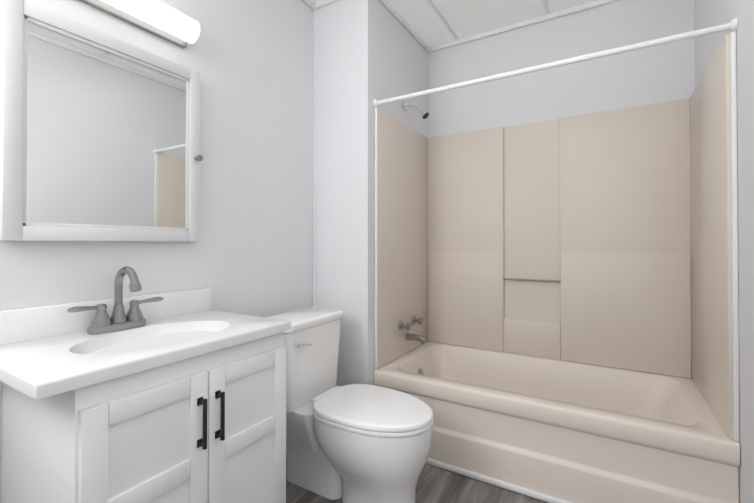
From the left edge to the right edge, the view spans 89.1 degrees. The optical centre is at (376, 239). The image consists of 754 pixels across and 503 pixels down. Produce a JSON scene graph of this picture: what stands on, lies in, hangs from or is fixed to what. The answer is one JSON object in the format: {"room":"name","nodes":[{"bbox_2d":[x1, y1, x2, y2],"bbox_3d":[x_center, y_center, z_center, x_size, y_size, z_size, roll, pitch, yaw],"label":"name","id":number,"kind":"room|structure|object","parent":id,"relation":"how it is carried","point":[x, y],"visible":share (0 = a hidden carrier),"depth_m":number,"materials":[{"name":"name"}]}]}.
{"room":"bathroom","nodes":[
{"label":"bathroom","id":0,"kind":"room"},
{"bbox_2d":[0,0,313,502],"bbox_3d":[-0.861,-0.143,1.711,0.100,2.665,3.585,0,-1,31],"label":"wall","id":1,"kind":"structure","parent":0,"point":[250,251],"depth_m":1.88,"materials":[{"name":"paint"}]},
{"bbox_2d":[0,0,202,241],"bbox_3d":[-0.940,-0.361,1.399,0.084,0.735,0.635,0,-1,31],"label":"medicine cabinet mirror","id":2,"kind":"object","parent":1,"relation":"attached to","point":[99,136],"visible":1,"depth_m":1.32,"materials":[{"name":"clear glass"}]},
{"bbox_2d":[80,0,200,48],"bbox_3d":[-0.943,-0.886,1.377,0.107,0.114,0.618,0,-1,31],"label":"sconce","id":3,"kind":"object","parent":1,"relation":"attached to","point":[165,22],"visible":1,"depth_m":1.49,"materials":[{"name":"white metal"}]},
{"bbox_2d":[313,195,315,306],"bbox_3d":[-0.387,0.460,2.375,0.023,1.470,0.008,0,-1,31],"label":"trim","id":4,"kind":"structure","parent":1,"relation":"attached to","point":[314,250],"depth_m":2.37,"materials":[{"name":"paint"}]},
{"bbox_2d":[314,0,427,386],"bbox_3d":[0.000,-0.135,2.661,0.400,2.665,0.870,0,-1,31],"label":"wall","id":5,"kind":"structure","parent":0,"point":[367,53],"depth_m":2.28,"materials":[{"name":"paint"}]},
{"bbox_2d":[403,102,428,118],"bbox_3d":[0.265,-0.865,2.555,0.169,0.138,0.060,0,-1,31],"label":"shower head","id":6,"kind":"object","parent":5,"relation":"attached to","point":[424,114],"visible":1,"depth_m":2.54},
{"bbox_2d":[373,17,737,107],"bbox_3d":[0.671,-0.805,1.851,1.588,0.052,0.052,0,-1,31],"label":"shower curtain rod","id":7,"kind":"object","parent":5,"relation":"attached to","point":[732,25],"visible":0.96,"depth_m":1.71,"materials":[{"name":"white metal"}]},
{"bbox_2d":[286,463,547,502],"bbox_3d":[0.035,1.214,1.162,2.190,0.060,3.585,0,-1,31],"label":"floor","id":8,"kind":"structure","parent":0,"point":[435,484],"depth_m":1.80,"materials":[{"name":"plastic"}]},
{"bbox_2d":[0,288,290,502],"bbox_3d":[-0.742,0.700,1.281,0.532,0.970,0.779,0,-1,31],"label":"bathroom vanity","id":9,"kind":"object","parent":8,"relation":"on","point":[179,397],"visible":0.96,"depth_m":1.13,"materials":[{"name":"white paint"}]},
{"bbox_2d":[67,266,163,333],"bbox_3d":[-0.868,0.204,1.324,0.162,0.222,0.302,0,-1,31],"label":"sink faucet","id":10,"kind":"object","parent":9,"relation":"on","point":[104,322],"visible":1,"depth_m":1.33,"materials":[{"name":"silver metal"}]},
{"bbox_2d":[265,307,432,502],"bbox_3d":[-0.133,0.786,1.806,0.830,0.807,0.452,0,-1,31],"label":"toilet","id":11,"kind":"object","parent":8,"relation":"on","point":[358,443],"visible":0.88,"depth_m":1.73,"materials":[{"name":"white ceramic"}]},
{"bbox_2d":[374,341,739,502],"bbox_3d":[0.868,0.978,2.165,1.586,0.431,0.808,0,-1,31],"label":"bathtub","id":12,"kind":"object","parent":8,"relation":"on","point":[573,432],"visible":0.9,"depth_m":1.83,"materials":[{"name":"plastic"}]},
{"bbox_2d":[426,458,571,502],"bbox_3d":[0.654,1.175,1.807,1.588,0.030,0.021,0,-1,31],"label":"baseboard","id":13,"kind":"structure","parent":12,"relation":"attached to","point":[501,484],"depth_m":1.84,"materials":[{"name":"white wood"}]},
{"bbox_2d":[311,0,595,46],"bbox_3d":[0.035,-1.510,1.186,2.190,0.060,3.585,0,-1,31],"label":"ceiling","id":14,"kind":"structure","parent":0,"point":[463,18],"depth_m":2.49,"materials":[{"name":"paint"}]},
{"bbox_2d":[302,0,618,52],"bbox_3d":[0.035,-1.463,1.185,1.989,0.034,3.384,0,-1,31],"label":"crown molding","id":15,"kind":"structure","parent":14,"relation":"attached to","point":[405,24],"depth_m":2.53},
{"bbox_2d":[427,0,549,39],"bbox_3d":[0.035,-1.478,1.185,1.990,0.004,3.385,0,-1,31],"label":"ceiling trim","id":16,"kind":"structure","parent":14,"relation":"attached to","point":[450,29],"depth_m":2.48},
{"bbox_2d":[428,0,694,137],"bbox_3d":[0.931,-0.135,2.668,1.990,2.665,0.100,0,-1,31],"label":"wall","id":17,"kind":"structure","parent":0,"point":[655,74],"depth_m":2.45,"materials":[{"name":"paint"}]},
{"bbox_2d":[375,31,739,441],"bbox_3d":[0.871,-0.008,2.178,1.588,1.538,0.798,0,-1,31],"label":"tub surround","id":18,"kind":"object","parent":17,"relation":"attached to","point":[608,238],"visible":1,"depth_m":2.34,"materials":[{"name":"plastic"}]},
{"bbox_2d":[398,316,425,343],"bbox_3d":[0.262,0.607,2.544,0.135,0.157,0.266,0,-1,31],"label":"tub faucet","id":19,"kind":"object","parent":18,"relation":"attached to","point":[410,336],"visible":1,"depth_m":2.53,"materials":[{"name":"silver metal"}]},
{"bbox_2d":[694,0,753,502],"bbox_3d":[0.931,-0.153,0.637,0.100,2.665,3.585,0,-1,31],"label":"wall","id":20,"kind":"structure","parent":0,"point":[709,13],"depth_m":1.37,"materials":[{"name":"paint"}]}
]}

